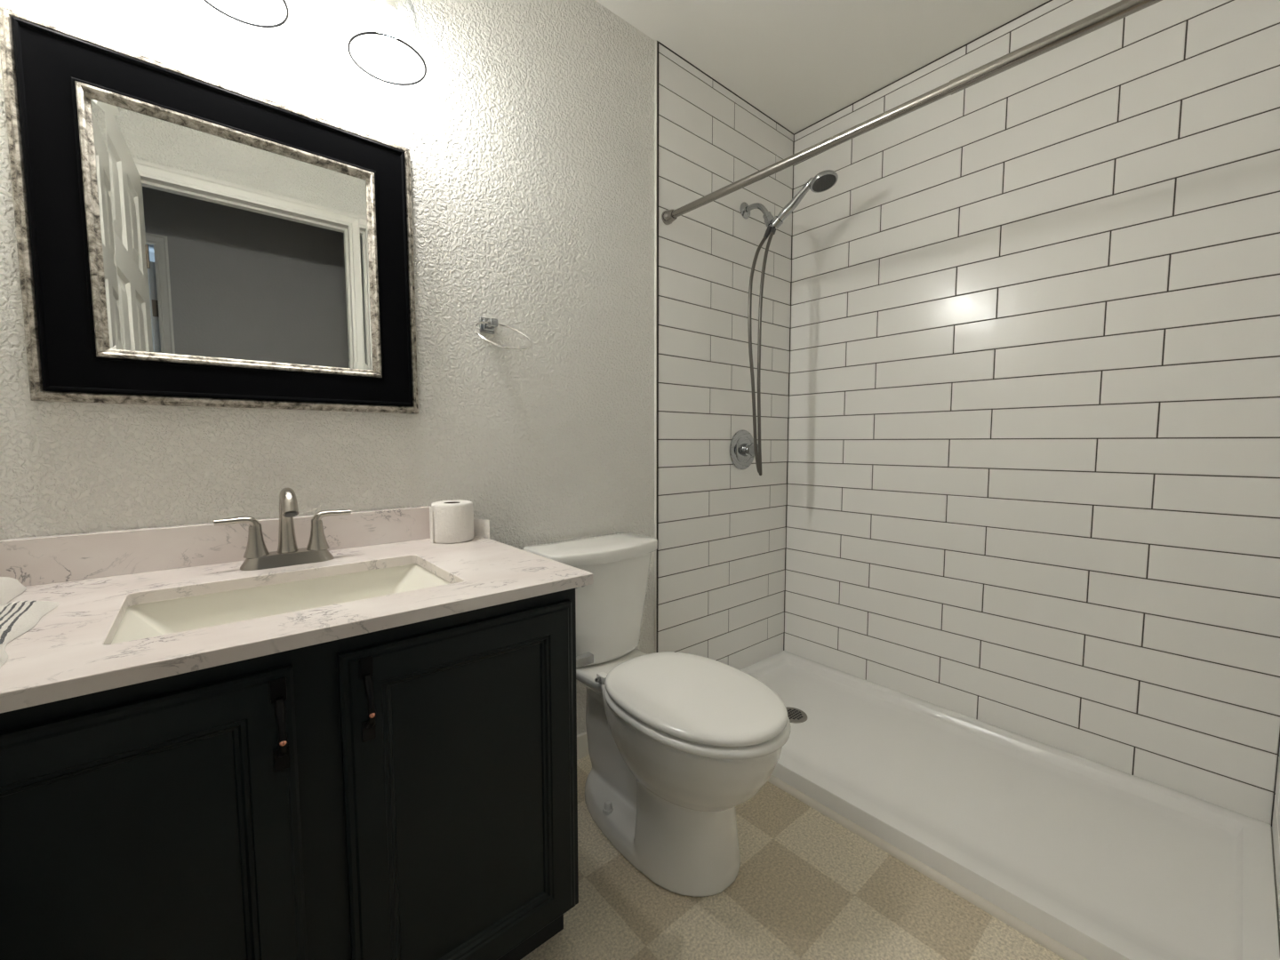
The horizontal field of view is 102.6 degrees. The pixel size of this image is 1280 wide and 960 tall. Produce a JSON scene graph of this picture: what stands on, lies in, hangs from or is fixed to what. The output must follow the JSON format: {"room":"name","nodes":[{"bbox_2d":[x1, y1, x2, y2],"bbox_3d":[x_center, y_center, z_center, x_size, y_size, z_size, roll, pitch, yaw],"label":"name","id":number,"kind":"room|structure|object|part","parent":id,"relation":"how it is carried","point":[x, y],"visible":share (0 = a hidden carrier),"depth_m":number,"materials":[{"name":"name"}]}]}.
{"room":"bathroom","nodes":[
{"label":"bathroom","id":0,"kind":"room"},
{"bbox_2d":[0,0,793,735],"bbox_3d":[-0.310,-0.280,1.613,2.557,2.446,0.100,-4,6,-40],"label":"wall","id":1,"kind":"structure","parent":0,"point":[528,131],"depth_m":1.51,"materials":[{"name":"white paint"}]},
{"bbox_2d":[0,6,418,414],"bbox_3d":[-0.819,-0.480,1.085,0.653,0.651,0.034,-4,6,-40],"label":"wall mirror","id":2,"kind":"object","parent":1,"relation":"attached to","point":[184,238],"visible":1,"depth_m":1.03,"materials":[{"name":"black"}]},
{"bbox_2d":[91,98,372,369],"bbox_3d":[-0.826,-0.480,1.094,0.453,0.451,0.007,-4,6,-40],"label":"mirror glass","id":3,"kind":"object","parent":2,"relation":"attached to","point":[212,244],"depth_m":1.06,"materials":[{"name":"silver mirror"}]},
{"bbox_2d":[0,505,431,586],"bbox_3d":[-0.816,0.128,1.136,0.911,0.084,0.025,-4,6,-40],"label":"backsplash","id":4,"kind":"structure","parent":1,"relation":"attached to","point":[32,561],"depth_m":1.02,"materials":[{"name":"stone"}]},
{"bbox_2d":[203,0,288,28],"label":"vanity light","id":5,"kind":"object","parent":1,"relation":"attached to","point":[284,20],"depth_m":1.02,"materials":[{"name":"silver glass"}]},
{"bbox_2d":[347,0,426,85],"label":"vanity light","id":6,"kind":"object","parent":1,"relation":"attached to","point":[387,20],"depth_m":1.11,"materials":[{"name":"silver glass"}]},
{"bbox_3d":[-0.556,-1.025,1.126,0.061,0.096,0.061,-4,6,-40],"label":"bulb","id":7,"kind":"part","parent":6,"relation":"part of","materials":[{"name":"white glass"}]},
{"bbox_2d":[472,316,532,351],"bbox_3d":[-0.376,-0.394,1.378,0.158,0.111,0.172,-4,6,-40],"label":"towel ring","id":8,"kind":"object","parent":1,"relation":"attached to","point":[486,325],"visible":1,"depth_m":1.40,"materials":[{"name":"silver metal"}]},
{"bbox_3d":[-0.429,-0.433,1.437,0.042,0.042,0.009,-4,6,-40],"label":"wall plate","id":9,"kind":"part","parent":8,"relation":"part of","materials":[{"name":"silver metal"}]},
{"bbox_3d":[-0.411,-0.431,1.416,0.030,0.030,0.047,-4,6,-40],"label":"post","id":10,"kind":"part","parent":8,"relation":"part of","materials":[{"name":"silver metal"}]},
{"bbox_2d":[576,731,589,759],"bbox_3d":[-0.208,0.897,1.720,0.697,0.082,0.012,-4,6,-40],"label":"baseboard","id":11,"kind":"structure","parent":1,"relation":"attached to","point":[582,748],"depth_m":1.72,"materials":[{"name":"white paint"}]},
{"bbox_2d":[654,40,656,652],"bbox_3d":[0.056,-0.299,1.863,0.004,2.445,0.008,-4,6,-40],"label":"trim","id":12,"kind":"structure","parent":1,"relation":"attached to","point":[655,285],"depth_m":1.85,"materials":[{"name":"white paint"}]},
{"bbox_2d":[656,40,658,652],"bbox_3d":[0.031,-0.327,1.900,0.008,2.395,0.102,-4,6,-40],"label":"trim","id":13,"kind":"structure","parent":1,"relation":"attached to","point":[657,41],"depth_m":1.85,"materials":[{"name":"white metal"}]},
{"bbox_2d":[729,430,758,469],"bbox_3d":[0.466,-0.127,2.163,0.170,0.170,0.086,-4,6,-40],"label":"shower valve","id":14,"kind":"object","parent":1,"relation":"attached to","point":[741,445],"visible":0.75,"depth_m":2.16,"materials":[{"name":"silver metal"}]},
{"bbox_3d":[0.480,-0.126,2.147,0.049,0.053,0.042,-4,6,-40],"label":"knob","id":15,"kind":"part","parent":14,"relation":"part of","materials":[{"name":"silver metal"}]},
{"bbox_2d":[740,201,783,228],"bbox_3d":[0.493,-1.065,2.054,0.064,0.152,0.182,-4,6,-40],"label":"pipe fitting","id":16,"kind":"object","parent":1,"relation":"attached to","point":[745,208],"visible":0.98,"depth_m":2.04,"materials":[{"name":"silver metal"}]},
{"bbox_2d":[747,169,838,475],"bbox_3d":[0.581,-0.569,1.974,0.313,1.118,0.101,2,5,29],"label":"shower","id":17,"kind":"object","parent":16,"relation":"attached to","point":[824,180],"visible":1,"depth_m":2.00,"materials":[{"name":"silver metal"}]},
{"bbox_3d":[0.577,-1.050,1.964,0.159,0.130,0.036,4,6,44],"label":"handle","id":18,"kind":"part","parent":17,"relation":"part of","materials":[{"name":"silver metal"}]},
{"bbox_2d":[661,0,1162,224],"bbox_3d":[0.575,-0.885,1.275,0.047,0.080,1.493,-4,5,-40],"label":"shower curtain rod","id":19,"kind":"object","parent":1,"relation":"attached to","point":[1120,10],"visible":1,"depth_m":1.13,"materials":[{"name":"grey metal"}]},
{"bbox_2d":[595,0,1049,134],"bbox_3d":[0.251,-1.488,0.938,2.657,0.060,1.720,-4,6,-40],"label":"ceiling","id":20,"kind":"structure","parent":0,"point":[799,63],"depth_m":1.77,"materials":[{"name":"white paint"}]},
{"bbox_2d":[520,754,1279,959],"bbox_3d":[0.215,1.008,1.167,2.657,0.060,1.600,-4,6,-40],"label":"floor","id":21,"kind":"structure","parent":0,"point":[806,886],"depth_m":1.17,"materials":[{"name":"tile"}]},
{"bbox_2d":[0,587,578,959],"bbox_3d":[-0.625,0.600,0.949,0.884,0.789,0.608,-4,6,-40],"label":"vanity cabinet","id":22,"kind":"object","parent":21,"relation":"on","point":[410,791],"visible":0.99,"depth_m":0.74,"materials":[{"name":"black paint"}]},
{"bbox_3d":[-0.627,0.579,0.599,0.395,0.630,0.020,-4,6,-40],"label":"door","id":23,"kind":"part","parent":22,"relation":"part of","materials":[{"name":"black paint"}]},
{"bbox_3d":[-0.474,0.329,0.678,0.018,0.125,0.030,-4,6,-40],"label":"handle","id":24,"kind":"part","parent":22,"relation":"part of","materials":[{"name":"black metal"}]},
{"bbox_2d":[0,505,593,713],"bbox_3d":[-0.630,0.154,0.918,0.911,0.104,0.600,-4,6,-40],"label":"countertop","id":25,"kind":"structure","parent":22,"relation":"on","point":[94,578],"depth_m":0.90,"materials":[{"name":"stone"}]},
{"bbox_2d":[0,576,59,667],"bbox_3d":[-0.903,0.187,0.671,0.162,0.032,0.535,-4,6,-40],"label":"hand towel","id":26,"kind":"object","parent":25,"relation":"on","point":[17,618],"visible":1,"depth_m":0.73,"materials":[{"name":"white fabric"}]},
{"bbox_2d":[111,563,450,644],"bbox_3d":[-0.587,0.272,0.902,0.508,0.128,0.339,-4,6,-40],"label":"sink","id":27,"kind":"object","parent":25,"relation":"in","point":[160,618],"visible":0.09,"depth_m":0.98,"materials":[{"name":"white ceramic"}]},
{"bbox_2d":[213,487,351,570],"bbox_3d":[-0.716,0.095,1.044,0.234,0.161,0.127,-4,6,-40],"label":"faucet","id":28,"kind":"object","parent":25,"relation":"on","point":[257,556],"visible":1,"depth_m":1.05,"materials":[{"name":"silver metal"}]},
{"bbox_3d":[-0.792,0.086,1.011,0.021,0.026,0.075,4,6,41],"label":"handle","id":29,"kind":"part","parent":28,"relation":"part of","materials":[{"name":"silver metal"}]},
{"bbox_3d":[-0.774,0.125,1.034,0.043,0.056,0.043,-4,6,-40],"label":"handle post","id":30,"kind":"part","parent":28,"relation":"part of","materials":[{"name":"silver metal"}]},
{"bbox_3d":[-0.734,0.161,1.071,0.163,0.025,0.060,-4,6,-40],"label":"plate","id":31,"kind":"part","parent":28,"relation":"part of","materials":[{"name":"silver metal"}]},
{"bbox_3d":[-0.713,0.085,1.041,0.040,0.139,0.120,-4,6,-40],"label":"spout","id":32,"kind":"part","parent":28,"relation":"part of","materials":[{"name":"silver metal"}]},
{"bbox_3d":[-0.694,0.120,1.103,0.043,0.056,0.043,-4,6,-40],"label":"handle post","id":33,"kind":"part","parent":28,"relation":"part of","materials":[{"name":"silver metal"}]},
{"bbox_3d":[-0.671,0.078,1.114,0.075,0.026,0.021,-3,5,-32],"label":"handle","id":34,"kind":"part","parent":28,"relation":"part of","materials":[{"name":"silver metal"}]},
{"bbox_2d":[429,500,489,543],"bbox_3d":[-0.473,0.105,1.330,0.133,0.098,0.108,-4,6,-40],"label":"toilet paper roll","id":35,"kind":"object","parent":25,"relation":"on","point":[450,521],"visible":1,"depth_m":1.28,"materials":[{"name":"white paper"}]},
{"bbox_3d":[-0.394,0.324,0.747,0.018,0.125,0.030,-4,6,-40],"label":"handle","id":36,"kind":"part","parent":22,"relation":"part of","materials":[{"name":"black metal"}]},
{"bbox_3d":[-0.284,0.557,0.890,0.394,0.630,0.020,-4,6,-40],"label":"door","id":37,"kind":"part","parent":22,"relation":"part of","materials":[{"name":"black paint"}]},
{"bbox_2d":[576,651,593,668],"bbox_3d":[-0.134,0.374,1.087,0.071,0.047,0.050,-4,6,-40],"label":"toilet paper holder","id":38,"kind":"object","parent":22,"relation":"attached to","point":[583,660],"visible":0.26,"depth_m":1.09,"materials":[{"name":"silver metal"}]},
{"bbox_2d":[522,532,790,896],"bbox_3d":[0.047,0.584,1.390,0.401,0.754,0.771,-4,6,-40],"label":"toilet","id":39,"kind":"object","parent":21,"relation":"on","point":[676,741],"visible":0.94,"depth_m":1.24,"materials":[{"name":"white ceramic"}]},
{"bbox_3d":[-0.133,0.212,1.574,0.401,0.040,0.218,-4,6,-40],"label":"tank lid","id":40,"kind":"part","parent":39,"relation":"part of","materials":[{"name":"white ceramic"}]},
{"bbox_3d":[-0.136,0.384,1.591,0.376,0.304,0.200,-4,6,-40],"label":"tank","id":41,"kind":"part","parent":39,"relation":"part of","materials":[{"name":"white ceramic"}]},
{"bbox_3d":[0.045,0.756,1.405,0.351,0.408,0.741,-4,6,-40],"label":"bowl","id":42,"kind":"part","parent":39,"relation":"part of","materials":[{"name":"white ceramic"}]},
{"bbox_3d":[0.133,0.529,1.284,0.360,0.024,0.488,-4,6,-40],"label":"lid","id":43,"kind":"part","parent":39,"relation":"part of","materials":[{"name":"white ceramic"}]},
{"bbox_3d":[0.135,0.555,1.284,0.366,0.021,0.499,-4,6,-40],"label":"seat","id":44,"kind":"part","parent":39,"relation":"part of","materials":[{"name":"white plastic"}]},
{"bbox_2d":[740,650,1279,959],"bbox_3d":[0.883,0.909,1.668,0.781,0.062,1.492,-4,6,-40],"label":"shower pan","id":45,"kind":"object","parent":21,"relation":"on","point":[1106,862],"visible":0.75,"depth_m":1.38,"materials":[{"name":"white plastic"}]},
{"bbox_2d":[768,775,1088,959],"bbox_3d":[0.583,0.952,1.408,0.016,0.016,1.493,-4,6,-40],"label":"trim","id":46,"kind":"structure","parent":45,"relation":"attached to","point":[1048,942],"depth_m":1.24,"materials":[{"name":"beige"}]},
{"bbox_2d":[784,0,1279,825],"bbox_3d":[1.218,-0.325,1.863,0.100,2.394,1.494,-4,6,-40],"label":"wall","id":47,"kind":"structure","parent":0,"point":[1034,463],"depth_m":1.63,"materials":[{"name":"white tile"}]},
{"bbox_2d":[784,134,794,640],"bbox_3d":[0.696,-0.383,2.397,0.003,2.353,0.003,-4,6,-40],"label":"trim","id":48,"kind":"structure","parent":47,"relation":"attached to","point":[794,134],"depth_m":2.40,"materials":[{"name":"grey tile"}]},
{"bbox_2d":[658,0,1052,134],"bbox_3d":[0.864,-1.497,1.480,0.830,0.003,1.498,-4,6,-40],"label":"trim","id":49,"kind":"structure","parent":47,"relation":"attached to","point":[1050,0],"depth_m":1.93,"materials":[{"name":"brown metal"}]},
{"bbox_2d":[1272,746,1279,934],"bbox_3d":[1.381,-0.258,0.959,0.826,2.394,0.100,-4,6,-40],"label":"wall","id":50,"kind":"structure","parent":0,"point":[1276,823],"depth_m":1.24,"materials":[{"name":"white tile"}]}
]}

